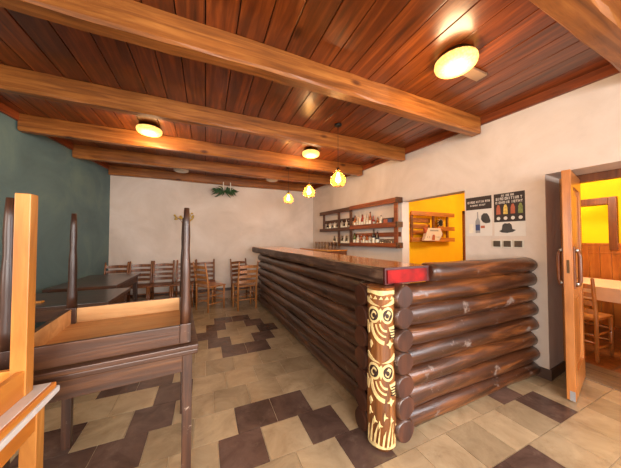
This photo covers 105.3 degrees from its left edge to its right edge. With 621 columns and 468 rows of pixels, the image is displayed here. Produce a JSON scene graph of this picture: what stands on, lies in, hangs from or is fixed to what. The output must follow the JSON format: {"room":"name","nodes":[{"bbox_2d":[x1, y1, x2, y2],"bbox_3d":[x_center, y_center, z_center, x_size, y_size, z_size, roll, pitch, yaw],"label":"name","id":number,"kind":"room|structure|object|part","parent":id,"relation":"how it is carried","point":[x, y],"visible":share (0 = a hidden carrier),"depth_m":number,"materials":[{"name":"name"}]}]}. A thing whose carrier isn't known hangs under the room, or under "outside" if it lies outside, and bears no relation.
{"room":"bar","nodes":[
{"label":"bar","id":0,"kind":"room"},
{"bbox_2d":[0,112,109,328],"bbox_3d":[-2.776,-0.039,0.451,0.200,2.880,8.870,0,-1,-17],"label":"wall","id":1,"kind":"structure","parent":0,"point":[64,185],"depth_m":3.29,"materials":[{"name":"teal paint"}]},
{"bbox_2d":[0,102,108,168],"bbox_3d":[-2.681,-1.382,0.564,0.033,0.090,8.370,0,-1,-17],"label":"trim","id":2,"kind":"structure","parent":1,"relation":"attached to","point":[4,109],"depth_m":3.19,"materials":[{"name":"brown wood"}]},
{"bbox_2d":[108,175,312,294],"bbox_3d":[-1.849,0.086,5.655,5.200,2.880,0.200,1,-2,-24],"label":"wall","id":3,"kind":"structure","parent":0,"point":[143,229],"depth_m":5.29,"materials":[{"name":"beige paint"}]},
{"bbox_2d":[174,213,193,221],"bbox_3d":[-2.731,-0.341,5.121,0.396,0.332,0.075,1,-2,-24],"label":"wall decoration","id":4,"kind":"object","parent":3,"relation":"attached to","point":[192,216],"visible":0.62,"depth_m":5.08,"materials":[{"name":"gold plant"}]},
{"bbox_2d":[127,285,259,301],"bbox_3d":[-1.913,1.354,5.471,4.360,0.235,0.030,1,-2,-24],"label":"baseboard","id":5,"kind":"structure","parent":3,"relation":"attached to","point":[228,289],"depth_m":5.37,"materials":[{"name":"wood"}]},
{"bbox_2d":[212,182,238,196],"bbox_3d":[-1.943,-0.984,5.384,0.605,0.354,0.238,1,-2,-24],"label":"sprig","id":6,"kind":"object","parent":3,"relation":"attached to","point":[220,191],"visible":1,"depth_m":5.29,"materials":[{"name":"plant"}]},
{"bbox_2d":[0,0,610,185],"bbox_3d":[-0.291,-1.437,1.722,6.434,0.084,8.520,1,-2,-24],"label":"ceiling","id":7,"kind":"structure","parent":0,"point":[524,53],"depth_m":1.91,"materials":[{"name":"brown wood"}]},
{"bbox_2d":[136,122,162,136],"bbox_3d":[-2.033,-1.308,2.992,0.280,0.109,0.280,1,-2,-24],"label":"ceiling lamp","id":8,"kind":"object","parent":7,"relation":"attached to","point":[148,129],"visible":1,"depth_m":2.92,"materials":[{"name":"white glass"}]},
{"bbox_2d":[173,168,188,172],"bbox_3d":[-2.550,-1.267,4.677,0.270,0.109,0.270,1,-2,-24],"label":"ceiling lamp","id":9,"kind":"object","parent":7,"relation":"attached to","point":[175,169],"visible":0.63,"depth_m":4.62,"materials":[{"name":"white glass"}]},
{"bbox_2d":[17,113,362,175],"bbox_3d":[-1.173,-1.250,3.689,4.734,0.195,0.110,1,-2,-24],"label":"ceiling beam","id":10,"kind":"structure","parent":7,"relation":"attached to","point":[30,124],"depth_m":3.29,"materials":[{"name":"brown wood"}]},
{"bbox_2d":[0,64,404,161],"bbox_3d":[-0.790,-1.273,2.766,4.937,0.194,0.110,1,-2,-24],"label":"ceiling beam","id":11,"kind":"structure","parent":7,"relation":"attached to","point":[13,80],"depth_m":2.42,"materials":[{"name":"brown wood"}]},
{"bbox_2d":[72,145,335,184],"bbox_3d":[-1.522,-1.231,4.530,4.550,0.194,0.110,1,-2,-24],"label":"ceiling beam","id":12,"kind":"structure","parent":7,"relation":"attached to","point":[79,151],"depth_m":4.21,"materials":[{"name":"brown wood"}]},
{"bbox_2d":[108,165,313,192],"bbox_3d":[-1.916,-1.212,5.471,4.337,0.185,0.110,1,-2,-24],"label":"ceiling beam","id":13,"kind":"structure","parent":7,"relation":"attached to","point":[114,170],"depth_m":5.21,"materials":[{"name":"brown wood"}]},
{"bbox_2d":[0,0,480,136],"bbox_3d":[-0.383,-1.297,1.787,5.152,0.193,0.129,1,-2,-24],"label":"ceiling beam","id":14,"kind":"structure","parent":7,"relation":"attached to","point":[130,21],"depth_m":1.65,"materials":[{"name":"brown wood"}]},
{"bbox_2d":[284,167,290,203],"bbox_3d":[-0.437,-0.966,4.698,0.196,0.711,0.196,0,-1,1],"label":"pendant lamp","id":15,"kind":"object","parent":7,"relation":"hanging from","point":[288,168],"visible":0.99,"depth_m":4.69,"materials":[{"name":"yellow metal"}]},
{"bbox_2d":[303,182,314,197],"bbox_3d":[-0.023,-0.963,3.765,0.196,0.761,0.196,0,-1,1],"label":"pendant lamp","id":16,"kind":"object","parent":7,"relation":"hanging from","point":[309,191],"visible":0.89,"depth_m":3.74,"materials":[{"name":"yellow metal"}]},
{"bbox_2d":[302,147,319,157],"bbox_3d":[0.005,-1.289,3.797,0.280,0.109,0.280,1,-2,-24],"label":"ceiling lamp","id":17,"kind":"object","parent":7,"relation":"attached to","point":[310,152],"visible":1,"depth_m":3.71,"materials":[{"name":"white glass"}]},
{"bbox_2d":[330,123,345,186],"bbox_3d":[0.342,-0.976,2.941,0.196,0.776,0.196,0,-1,1],"label":"pendant lamp","id":18,"kind":"object","parent":7,"relation":"hanging from","point":[337,125],"visible":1,"depth_m":2.92,"materials":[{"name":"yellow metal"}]},
{"bbox_3d":[0.342,-0.696,2.934,0.068,0.128,0.068,1,-2,-24],"label":"bulb","id":19,"kind":"part","parent":18,"relation":"part of","materials":[{"name":"white glass"}]},
{"bbox_2d":[434,44,478,78],"bbox_3d":[1.135,-1.335,1.853,0.300,0.109,0.300,1,-2,-24],"label":"ceiling lamp","id":20,"kind":"object","parent":7,"relation":"attached to","point":[457,60],"visible":1,"depth_m":1.79,"materials":[{"name":"white glass"}]},
{"bbox_2d":[463,67,486,80],"bbox_3d":[1.410,-1.374,2.036,0.200,0.022,0.090,1,-2,-24],"label":"junction cover","id":21,"kind":"object","parent":7,"relation":"attached to","point":[475,74],"visible":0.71,"depth_m":2.03,"materials":[{"name":"plastic"}]},
{"bbox_2d":[529,0,620,71],"bbox_3d":[0.070,-1.320,0.695,5.392,0.200,0.165,1,-2,-24],"label":"ceiling beam","id":22,"kind":"structure","parent":7,"relation":"attached to","point":[596,23],"depth_m":1.36,"materials":[{"name":"brown wood"}]},
{"bbox_2d":[10,295,620,467],"bbox_3d":[0.808,1.448,1.998,9.076,0.120,8.679,1,-2,-24],"label":"floor","id":23,"kind":"structure","parent":0,"point":[261,399],"depth_m":1.76,"materials":[{"name":"tile"}]},
{"bbox_2d":[0,385,59,467],"bbox_3d":[-1.222,0.968,0.431,0.820,0.765,0.740,1,-2,-24],"label":"table","id":24,"kind":"object","parent":23,"relation":"on","point":[27,436],"visible":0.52,"depth_m":0.84,"materials":[{"name":"brown wood"}]},
{"bbox_2d":[0,193,55,440],"bbox_3d":[-1.192,0.215,0.451,0.760,0.737,0.720,1,-2,-24],"label":"table","id":25,"kind":"object","parent":24,"relation":"on","point":[19,396],"visible":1,"depth_m":0.83,"materials":[{"name":"orange wood"}]},
{"bbox_3d":[-1.024,0.212,0.847,0.042,0.712,0.042,1,-2,-24],"label":"leg","id":26,"kind":"part","parent":25,"relation":"part of","materials":[{"name":"brown wood"}]},
{"bbox_3d":[-1.024,0.992,0.865,0.046,0.738,0.046,1,-2,-24],"label":"leg","id":27,"kind":"part","parent":24,"relation":"part of","materials":[{"name":"brown wood"}]},
{"bbox_2d":[35,287,130,322],"bbox_3d":[-2.506,1.023,2.399,0.940,0.750,0.740,1,-2,-24],"label":"table","id":28,"kind":"object","parent":23,"relation":"on","point":[54,304],"visible":0.38,"depth_m":2.34,"materials":[{"name":"brown wood"}]},
{"bbox_2d":[42,273,139,301],"bbox_3d":[-3.087,1.049,3.486,0.700,0.750,1.250,1,-2,-24],"label":"table","id":29,"kind":"object","parent":23,"relation":"on","point":[110,281],"visible":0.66,"depth_m":3.35,"materials":[{"name":"brown wood"}]},
{"bbox_3d":[-3.050,1.083,4.120,0.060,0.712,0.060,1,-2,-24],"label":"leg","id":30,"kind":"part","parent":29,"relation":"part of","materials":[{"name":"brown wood"}]},
{"bbox_2d":[2,349,197,467],"bbox_3d":[-1.118,0.992,1.401,0.760,0.765,0.780,1,-2,-29],"label":"table","id":31,"kind":"object","parent":23,"relation":"on","point":[101,379],"visible":0.36,"depth_m":1.18,"materials":[{"name":"brown wood"}]},
{"bbox_3d":[-1.242,0.994,0.940,0.046,0.737,0.046,1,-2,-29],"label":"leg","id":32,"kind":"part","parent":31,"relation":"part of","materials":[{"name":"orange wood"}]},
{"bbox_3d":[-1.574,1.009,1.538,0.046,0.737,0.046,1,-2,-29],"label":"leg","id":33,"kind":"part","parent":31,"relation":"part of","materials":[{"name":"brown wood"}]},
{"bbox_2d":[0,197,197,381],"bbox_3d":[-1.118,0.235,1.419,0.765,0.745,0.800,1,-2,-29],"label":"table","id":34,"kind":"object","parent":31,"relation":"on","point":[78,339],"visible":0.93,"depth_m":1.23,"materials":[{"name":"brown wood"}]},
{"bbox_3d":[-1.234,0.210,0.967,0.052,0.717,0.052,1,-2,-29],"label":"leg","id":35,"kind":"part","parent":34,"relation":"part of","materials":[{"name":"brown wood"}]},
{"bbox_3d":[-1.563,0.224,1.559,0.052,0.717,0.052,1,-2,-29],"label":"leg","id":36,"kind":"part","parent":34,"relation":"part of","materials":[{"name":"brown wood"}]},
{"bbox_3d":[-1.002,0.232,1.872,0.052,0.717,0.052,1,-2,-29],"label":"leg","id":37,"kind":"part","parent":34,"relation":"part of","materials":[{"name":"brown wood"}]},
{"bbox_3d":[-0.672,0.217,1.280,0.052,0.717,0.052,1,-2,-29],"label":"leg","id":38,"kind":"part","parent":34,"relation":"part of","materials":[{"name":"brown wood"}]},
{"bbox_3d":[-0.994,1.016,1.861,0.046,0.737,0.046,1,-2,-29],"label":"leg","id":39,"kind":"part","parent":31,"relation":"part of","materials":[{"name":"brown wood"}]},
{"bbox_3d":[-0.661,1.002,1.263,0.046,0.737,0.046,1,-2,-29],"label":"leg","id":40,"kind":"part","parent":31,"relation":"part of","materials":[{"name":"brown wood"}]},
{"bbox_2d":[104,262,128,300],"bbox_3d":[-3.645,0.990,4.367,0.390,0.911,0.469,1,-2,-24],"label":"chair","id":41,"kind":"object","parent":23,"relation":"on","point":[127,265],"visible":0.32,"depth_m":4.57,"materials":[{"name":"brown wood"}]},
{"bbox_3d":[-3.558,0.995,4.603,0.039,0.911,0.107,1,-2,-24],"label":"leg","id":42,"kind":"part","parent":41,"relation":"part of","materials":[{"name":"brown wood"}]},
{"bbox_2d":[127,261,152,301],"bbox_3d":[-3.310,0.994,4.559,0.390,0.911,0.469,1,-2,-25],"label":"chair","id":43,"kind":"object","parent":23,"relation":"on","point":[143,285],"visible":0.57,"depth_m":4.72,"materials":[{"name":"brown wood"}]},
{"bbox_3d":[-3.545,0.996,4.649,0.039,0.911,0.107,1,-2,-25],"label":"leg","id":44,"kind":"part","parent":43,"relation":"part of","materials":[{"name":"brown wood"}]},
{"bbox_3d":[-3.292,0.992,4.521,0.370,0.025,0.385,1,-2,-25],"label":"seat","id":45,"kind":"part","parent":43,"relation":"part of","materials":[{"name":"brown wood"}]},
{"bbox_3d":[-3.227,1.000,4.797,0.039,0.911,0.107,1,-2,-25],"label":"leg","id":46,"kind":"part","parent":43,"relation":"part of","materials":[{"name":"brown wood"}]},
{"bbox_2d":[148,260,174,299],"bbox_3d":[-2.957,0.998,4.715,0.390,0.911,0.469,1,-1,-23],"label":"chair","id":47,"kind":"object","parent":23,"relation":"on","point":[159,284],"visible":0.7,"depth_m":4.83,"materials":[{"name":"brown wood"}]},
{"bbox_3d":[-3.189,1.000,4.814,0.039,0.911,0.107,1,-1,-23],"label":"leg","id":48,"kind":"part","parent":47,"relation":"part of","materials":[{"name":"brown wood"}]},
{"bbox_3d":[-2.941,0.995,4.676,0.370,0.025,0.385,1,-1,-23],"label":"seat","id":49,"kind":"part","parent":47,"relation":"part of","materials":[{"name":"brown wood"}]},
{"bbox_3d":[-2.866,1.004,4.950,0.039,0.911,0.107,1,-1,-23],"label":"leg","id":50,"kind":"part","parent":47,"relation":"part of","materials":[{"name":"brown wood"}]},
{"bbox_2d":[171,260,196,306],"bbox_3d":[-2.577,1.001,4.851,0.390,0.911,0.469,0,-1,-18],"label":"chair","id":51,"kind":"object","parent":23,"relation":"on","point":[177,283],"visible":0.6,"depth_m":4.92,"materials":[{"name":"brown wood"}]},
{"bbox_3d":[-2.799,1.004,4.969,0.039,0.911,0.107,0,-1,-18],"label":"leg","id":52,"kind":"part","parent":51,"relation":"part of","materials":[{"name":"brown wood"}]},
{"bbox_3d":[-2.564,0.999,4.811,0.370,0.025,0.385,0,-1,-18],"label":"seat","id":53,"kind":"part","parent":51,"relation":"part of","materials":[{"name":"brown wood"}]},
{"bbox_3d":[-2.347,1.226,4.704,0.038,0.455,0.036,0,-1,-18],"label":"leg","id":54,"kind":"part","parent":51,"relation":"part of","materials":[{"name":"brown wood"}]},
{"bbox_3d":[-2.466,1.007,5.077,0.039,0.911,0.107,0,-1,-18],"label":"leg","id":55,"kind":"part","parent":51,"relation":"part of","materials":[{"name":"brown wood"}]},
{"bbox_2d":[195,259,215,305],"bbox_3d":[-2.240,1.006,5.055,0.390,0.911,0.469,1,-2,-26],"label":"chair","id":56,"kind":"object","parent":23,"relation":"on","point":[213,262],"visible":0.57,"depth_m":5.20,"materials":[{"name":"brown wood"}]},
{"bbox_3d":[-2.221,1.003,5.017,0.370,0.025,0.385,1,-2,-26],"label":"seat","id":57,"kind":"part","parent":56,"relation":"part of","materials":[{"name":"brown wood"}]},
{"bbox_3d":[-2.161,1.012,5.294,0.039,0.911,0.107,1,-2,-26],"label":"leg","id":58,"kind":"part","parent":56,"relation":"part of","materials":[{"name":"brown wood"}]},
{"bbox_2d":[193,262,225,312],"bbox_3d":[-1.957,0.990,4.582,0.390,0.921,0.469,-1,-2,31],"label":"chair","id":59,"kind":"object","parent":23,"relation":"on","point":[204,284],"visible":1,"depth_m":4.50,"materials":[{"name":"brown wood"}]},
{"bbox_3d":[-2.201,0.988,4.518,0.039,0.921,0.107,-1,-2,31],"label":"leg","id":60,"kind":"part","parent":59,"relation":"part of","materials":[{"name":"brown wood"}]},
{"bbox_3d":[-1.901,0.984,4.337,0.039,0.921,0.107,-1,-2,31],"label":"leg","id":61,"kind":"part","parent":59,"relation":"part of","materials":[{"name":"brown wood"}]},
{"bbox_3d":[-1.935,0.994,4.618,0.370,0.025,0.385,-1,-2,31],"label":"seat","id":62,"kind":"part","parent":59,"relation":"part of","materials":[{"name":"brown wood"}]},
{"bbox_3d":[-1.702,1.225,4.662,0.038,0.455,0.036,-1,-2,31],"label":"leg","id":63,"kind":"part","parent":59,"relation":"part of","materials":[{"name":"brown wood"}]},
{"bbox_2d":[230,258,253,300],"bbox_3d":[-1.520,1.011,5.263,0.390,0.911,0.469,1,-2,-40],"label":"chair","id":64,"kind":"object","parent":23,"relation":"on","point":[234,262],"visible":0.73,"depth_m":5.30,"materials":[{"name":"brown wood"}]},
{"bbox_3d":[-1.770,1.012,5.290,0.039,0.911,0.107,1,-2,-40],"label":"leg","id":65,"kind":"part","parent":64,"relation":"part of","materials":[{"name":"brown wood"}]},
{"bbox_3d":[-1.493,1.009,5.231,0.370,0.025,0.385,1,-2,-40],"label":"seat","id":66,"kind":"part","parent":64,"relation":"part of","materials":[{"name":"brown wood"}]},
{"bbox_2d":[232,261,258,310],"bbox_3d":[-1.287,0.992,4.669,0.390,0.921,0.469,1,-2,-32],"label":"chair","id":67,"kind":"object","parent":23,"relation":"on","point":[244,283],"visible":1,"depth_m":4.54,"materials":[{"name":"brown wood"}]},
{"bbox_3d":[-1.340,0.986,4.423,0.039,0.921,0.107,1,-2,-32],"label":"leg","id":68,"kind":"part","parent":67,"relation":"part of","materials":[{"name":"brown wood"}]},
{"bbox_3d":[-1.309,0.996,4.705,0.370,0.025,0.385,1,-2,-32],"label":"seat","id":69,"kind":"part","parent":67,"relation":"part of","materials":[{"name":"brown wood"}]},
{"bbox_3d":[-1.042,0.991,4.608,0.039,0.921,0.107,1,-2,-32],"label":"leg","id":70,"kind":"part","parent":67,"relation":"part of","materials":[{"name":"brown wood"}]},
{"bbox_2d":[300,248,346,254],"bbox_3d":[0.246,0.907,5.466,0.534,1.130,1.280,1,-2,-28],"label":"countertop","id":71,"kind":"structure","parent":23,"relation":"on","point":[327,250],"depth_m":5.04,"materials":[{"name":"brown wood"}]},
{"bbox_2d":[257,254,539,451],"bbox_3d":[0.552,0.849,3.657,2.006,1.170,3.929,1,-2,-24],"label":"bar","id":72,"kind":"object","parent":23,"relation":"on","point":[410,355],"visible":0.99,"depth_m":1.90,"materials":[{"name":"brown wood"}]},
{"bbox_2d":[252,247,428,284],"bbox_3d":[-0.185,0.313,3.443,0.624,0.153,3.942,1,-2,-24],"label":"countertop","id":73,"kind":"structure","parent":72,"relation":"on","point":[385,272],"depth_m":1.98,"materials":[{"name":"brown wood"}]},
{"bbox_3d":[0.693,0.291,1.696,0.423,0.114,0.016,1,-2,-24],"label":"board frame","id":74,"kind":"part","parent":73,"relation":"part of","materials":[{"name":"red plastic"}]},
{"bbox_3d":[0.456,0.394,1.543,0.171,0.057,0.059,0,-1,18],"label":"carved crown","id":75,"kind":"part","parent":72,"relation":"part of","materials":[{"name":"wood"}]},
{"bbox_3d":[0.475,0.865,1.595,0.186,1.028,0.186,1,-2,-24],"label":"carved post","id":76,"kind":"part","parent":72,"relation":"part of","materials":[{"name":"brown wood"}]},
{"bbox_2d":[583,278,613,362],"bbox_3d":[3.213,0.948,2.825,0.469,0.921,0.390,1,-1,-22],"label":"chair","id":77,"kind":"object","parent":23,"relation":"on","point":[589,314],"visible":0.48,"depth_m":2.63,"materials":[{"name":"brown wood"}]},
{"bbox_3d":[3.110,0.942,2.594,0.107,0.921,0.039,1,-1,-22],"label":"leg","id":78,"kind":"part","parent":77,"relation":"part of","materials":[{"name":"brown wood"}]},
{"bbox_3d":[3.252,0.951,2.840,0.385,0.025,0.370,1,-1,-22],"label":"seat","id":79,"kind":"part","parent":77,"relation":"part of","materials":[{"name":"brown wood"}]},
{"bbox_3d":[3.468,1.179,2.733,0.036,0.455,0.038,1,-1,-22],"label":"leg","id":80,"kind":"part","parent":77,"relation":"part of","materials":[{"name":"brown wood"}]},
{"bbox_3d":[3.984,1.050,3.327,0.900,0.740,1.300,1,-2,-24],"label":"table","id":81,"kind":"object","parent":23,"relation":"on","visible":0},
{"bbox_2d":[583,277,620,303],"bbox_3d":[3.984,0.756,3.334,0.956,0.168,1.356,1,-2,-24],"label":"tablecloth","id":82,"kind":"object","parent":81,"relation":"on","point":[607,290],"visible":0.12,"depth_m":2.97,"materials":[{"name":"beige fabric"}]},
{"bbox_2d":[409,193,461,262],"bbox_3d":[2.501,0.009,2.471,0.232,2.780,4.250,1,-2,-28],"label":"annex","id":83,"kind":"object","parent":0,"point":[461,193],"visible":0.13,"depth_m":3.87,"materials":[{"name":"yellow paint"}]},
{"bbox_2d":[409,193,464,282],"bbox_3d":[2.831,0.096,5.027,3.150,2.830,0.100,1,-2,-24],"label":"wall","id":84,"kind":"structure","parent":0,"point":[420,252],"depth_m":4.92,"materials":[{"name":"yellow paint"}]},
{"bbox_2d":[409,211,454,241],"bbox_3d":[2.401,-0.137,4.708,1.200,0.580,0.136,1,-2,-24],"label":"shelf","id":85,"kind":"object","parent":84,"relation":"attached to","point":[447,228],"visible":0.68,"depth_m":4.67,"materials":[{"name":"brown wood"}]},
{"bbox_2d":[422,228,441,240],"bbox_3d":[2.332,0.007,4.538,0.500,0.240,0.063,1,-2,-24],"label":"display sign","id":86,"kind":"object","parent":85,"relation":"on","point":[430,234],"visible":1,"depth_m":4.49,"materials":[{"name":"paper"}]},
{"bbox_3d":[2.423,0.112,4.651,1.200,0.080,0.025,1,-2,-24],"label":"rail","id":87,"kind":"part","parent":85,"relation":"part of","materials":[{"name":"brown wood"}]},
{"bbox_3d":[2.423,-0.388,4.663,1.200,0.080,0.025,1,-2,-24],"label":"rail","id":88,"kind":"part","parent":85,"relation":"part of","materials":[{"name":"brown wood"}]},
{"bbox_2d":[436,218,442,226],"bbox_3d":[2.636,-0.222,4.818,0.199,0.217,0.040,1,-2,-24],"label":"wreath","id":89,"kind":"object","parent":85,"relation":"on","point":[439,221],"visible":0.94,"depth_m":4.80,"materials":[{"name":"brown plant"}]},
{"bbox_3d":[2.743,-0.105,4.798,0.500,0.080,0.025,1,-2,-24],"label":"rail","id":90,"kind":"part","parent":85,"relation":"part of","materials":[{"name":"brown wood"}]},
{"bbox_2d":[462,211,465,259],"bbox_3d":[3.610,0.482,5.297,0.600,1.970,0.060,1,-2,-24],"label":"door","id":91,"kind":"structure","parent":84,"relation":"in","point":[463,212],"depth_m":5.17,"materials":[{"name":"brown wood"}]},
{"bbox_2d":[313,73,620,369],"bbox_3d":[2.248,0.016,2.760,0.380,2.880,8.700,1,-2,-28],"label":"wall","id":92,"kind":"structure","parent":0,"point":[578,130],"depth_m":2.48,"materials":[{"name":"beige paint"}]},
{"bbox_2d":[320,197,402,247],"bbox_3d":[0.849,-0.156,4.814,0.131,0.817,2.405,1,-2,-28],"label":"wall shelf","id":93,"kind":"object","parent":92,"relation":"attached to","point":[395,200],"visible":0.95,"depth_m":4.35,"materials":[{"name":"brown wood"}]},
{"bbox_3d":[0.517,-0.097,5.324,0.025,0.070,1.190,1,-2,-28],"label":"rail","id":94,"kind":"part","parent":93,"relation":"part of","materials":[{"name":"brown wood"}]},
{"bbox_3d":[0.517,-0.497,5.334,0.025,0.080,1.190,1,-2,-28],"label":"rail","id":95,"kind":"part","parent":93,"relation":"part of","materials":[{"name":"brown wood"}]},
{"bbox_3d":[0.621,0.226,5.122,0.025,0.065,0.750,1,-2,-28],"label":"rail","id":96,"kind":"part","parent":93,"relation":"part of","materials":[{"name":"brown wood"}]},
{"bbox_3d":[1.079,-0.532,4.291,0.025,0.080,1.180,1,-2,-28],"label":"rail","id":97,"kind":"part","parent":93,"relation":"part of","materials":[{"name":"brown wood"}]},
{"bbox_3d":[1.079,0.193,4.274,0.025,0.070,1.180,1,-2,-28],"label":"rail","id":98,"kind":"part","parent":93,"relation":"part of","materials":[{"name":"brown wood"}]},
{"bbox_3d":[1.079,-0.142,4.282,0.025,0.080,1.180,1,-2,-28],"label":"rail","id":99,"kind":"part","parent":93,"relation":"part of","materials":[{"name":"brown wood"}]},
{"bbox_2d":[372,229,375,242],"bbox_3d":[1.143,0.059,4.277,0.066,0.302,0.064,1,-2,-24],"label":"bottle","id":100,"kind":"object","parent":93,"relation":"on","point":[373,234],"visible":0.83,"depth_m":4.25,"materials":[{"name":"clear glass"}]},
{"bbox_2d":[375,230,378,242],"bbox_3d":[1.185,0.072,4.197,0.068,0.271,0.067,1,-2,-24],"label":"bottle","id":101,"kind":"object","parent":93,"relation":"on","point":[377,235],"visible":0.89,"depth_m":4.17,"materials":[{"name":"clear glass"}]},
{"bbox_2d":[383,217,393,222],"bbox_3d":[1.317,-0.197,3.957,0.092,0.140,0.220,1,-2,-28],"label":"box","id":102,"kind":"object","parent":93,"relation":"on","point":[385,220],"visible":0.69,"depth_m":3.92,"materials":[{"name":"cardboard"}]},
{"bbox_2d":[314,64,620,188],"bbox_3d":[2.039,-1.329,2.748,0.030,0.090,8.320,1,-2,-28],"label":"trim","id":103,"kind":"structure","parent":92,"relation":"attached to","point":[609,70],"depth_m":2.40,"materials":[{"name":"brown wood"}]},
{"bbox_2d":[466,195,491,235],"bbox_3d":[1.999,-0.210,2.821,0.005,0.465,0.277,1,-2,-28],"label":"poster","id":104,"kind":"object","parent":92,"relation":"attached to","point":[478,209],"visible":1,"depth_m":2.81,"materials":[{"name":"paper"}]},
{"bbox_2d":[469,212,484,232],"bbox_3d":[1.988,-0.137,2.837,0.002,0.250,0.175,1,-2,-28],"label":"picture","id":105,"kind":"object","parent":104,"relation":"attached to","point":[477,223],"depth_m":2.83},
{"bbox_2d":[481,213,489,222],"bbox_3d":[2.034,-0.184,2.754,0.001,0.120,0.098,1,-2,-28],"label":"picture","id":106,"kind":"object","parent":104,"relation":"attached to","point":[485,218],"depth_m":2.75},
{"bbox_2d":[492,240,523,247],"bbox_3d":[2.128,0.106,2.562,0.016,0.085,0.280,1,-2,-28],"label":"switch panel","id":107,"kind":"object","parent":92,"relation":"attached to","point":[496,243],"visible":1,"depth_m":2.54,"materials":[{"name":"plastic"}]},
{"bbox_2d":[493,241,499,246],"bbox_3d":[2.079,0.108,2.644,0.007,0.065,0.066,1,-2,-28],"label":"switch","id":108,"kind":"object","parent":107,"relation":"attached to","point":[495,243],"depth_m":2.64,"materials":[{"name":"black plastic"}]},
{"bbox_2d":[503,241,510,246],"bbox_3d":[2.124,0.106,2.560,0.007,0.065,0.066,1,-2,-28],"label":"switch","id":109,"kind":"object","parent":107,"relation":"attached to","point":[505,243],"depth_m":2.56,"materials":[{"name":"black plastic"}]},
{"bbox_2d":[514,241,521,246],"bbox_3d":[2.170,0.104,2.475,0.007,0.065,0.066,1,-2,-28],"label":"switch","id":110,"kind":"object","parent":107,"relation":"attached to","point":[516,243],"depth_m":2.47,"materials":[{"name":"black plastic"}]},
{"bbox_2d":[494,190,525,235],"bbox_3d":[2.141,-0.214,2.557,0.005,0.470,0.277,1,-2,-28],"label":"poster","id":111,"kind":"object","parent":92,"relation":"attached to","point":[509,208],"visible":1,"depth_m":2.54,"materials":[{"name":"paper"}]},
{"bbox_2d":[496,205,500,219],"bbox_3d":[2.094,-0.237,2.642,0.001,0.169,0.040,1,-2,-28],"label":"picture","id":112,"kind":"object","parent":111,"relation":"attached to","point":[498,207],"depth_m":2.64},
{"bbox_2d":[503,204,507,219],"bbox_3d":[2.126,-0.238,2.584,0.001,0.169,0.040,1,-2,-28],"label":"picture","id":113,"kind":"object","parent":111,"relation":"attached to","point":[505,211],"depth_m":2.58},
{"bbox_2d":[500,223,514,232],"bbox_3d":[2.133,-0.065,2.568,0.001,0.108,0.153,1,-2,-28],"label":"picture","id":114,"kind":"object","parent":111,"relation":"attached to","point":[506,227],"depth_m":2.57},
{"bbox_2d":[511,204,514,218],"bbox_3d":[2.157,-0.240,2.526,0.001,0.169,0.040,1,-2,-28],"label":"picture","id":115,"kind":"object","parent":111,"relation":"attached to","point":[512,205],"depth_m":2.53},
{"bbox_2d":[518,203,522,218],"bbox_3d":[2.188,-0.241,2.469,0.001,0.169,0.040,1,-2,-28],"label":"picture","id":116,"kind":"object","parent":111,"relation":"attached to","point":[520,208],"depth_m":2.47},
{"bbox_2d":[536,361,565,380],"bbox_3d":[2.406,1.349,2.419,0.394,0.100,0.195,1,-2,-28],"label":"baseboard","id":117,"kind":"structure","parent":92,"relation":"attached to","point":[554,372],"depth_m":2.30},
{"bbox_2d":[559,168,620,360],"bbox_3d":[2.839,0.402,2.043,0.110,1.975,0.953,1,-2,-28],"label":"door","id":118,"kind":"structure","parent":92,"relation":"in","point":[616,173],"depth_m":2.31,"materials":[{"name":"brown wood"}]},
{"bbox_2d":[556,169,585,401],"bbox_3d":[2.406,0.421,2.164,0.630,1.918,0.153,1,-2,-36],"label":"door leaf","id":119,"kind":"structure","parent":118,"relation":"attached to","point":[572,258],"depth_m":1.99,"materials":[{"name":"brown wood"}]},
{"bbox_3d":[2.173,0.285,2.058,0.050,0.350,0.053,1,-2,-36],"label":"pull handle","id":120,"kind":"part","parent":119,"relation":"part of","materials":[{"name":"brown wood"}]},
{"bbox_3d":[2.154,0.273,1.982,0.004,0.110,0.016,1,-2,-36],"label":"lock plate","id":121,"kind":"part","parent":119,"relation":"part of","materials":[{"name":"brown metal"}]},
{"bbox_3d":[2.407,0.382,2.165,0.428,1.600,0.032,1,-2,-36],"label":"door panel","id":122,"kind":"part","parent":119,"relation":"part of","materials":[{"name":"brown wood"}]},
{"bbox_3d":[2.232,0.283,1.977,0.050,0.350,0.053,1,-2,-36],"label":"pull handle","id":123,"kind":"part","parent":119,"relation":"part of","materials":[{"name":"brown wood"}]},
{"bbox_2d":[565,362,620,391],"bbox_3d":[2.992,1.392,2.058,0.445,0.016,1.000,1,-2,-24],"label":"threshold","id":124,"kind":"structure","parent":92,"relation":"attached to","point":[603,376],"depth_m":2.31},
{"bbox_2d":[581,205,608,242],"bbox_3d":[4.915,0.060,4.583,0.100,2.780,2.800,1,-2,-24],"label":"wall","id":125,"kind":"structure","parent":0,"point":[594,219],"depth_m":4.19,"materials":[{"name":"paint"}]},
{"bbox_2d":[580,178,620,242],"bbox_3d":[4.984,0.052,3.192,0.100,2.830,5.200,1,-2,-24],"label":"wall","id":126,"kind":"structure","parent":0,"point":[612,187],"depth_m":3.77,"materials":[{"name":"yellow paint"}]},
{"bbox_2d":[581,196,618,249],"bbox_3d":[4.439,-0.150,4.378,0.140,0.830,1.580,1,-2,-24],"label":"window","id":127,"kind":"structure","parent":126,"relation":"in","point":[612,202],"depth_m":3.68,"materials":[{"name":"brown wood"}]},
{"bbox_2d":[582,243,620,327],"bbox_3d":[4.444,0.799,4.226,0.035,1.285,2.160,1,-2,-24],"label":"wall paneling","id":128,"kind":"structure","parent":126,"relation":"attached to","point":[600,262],"depth_m":3.75,"materials":[{"name":"brown wood"}]}
]}

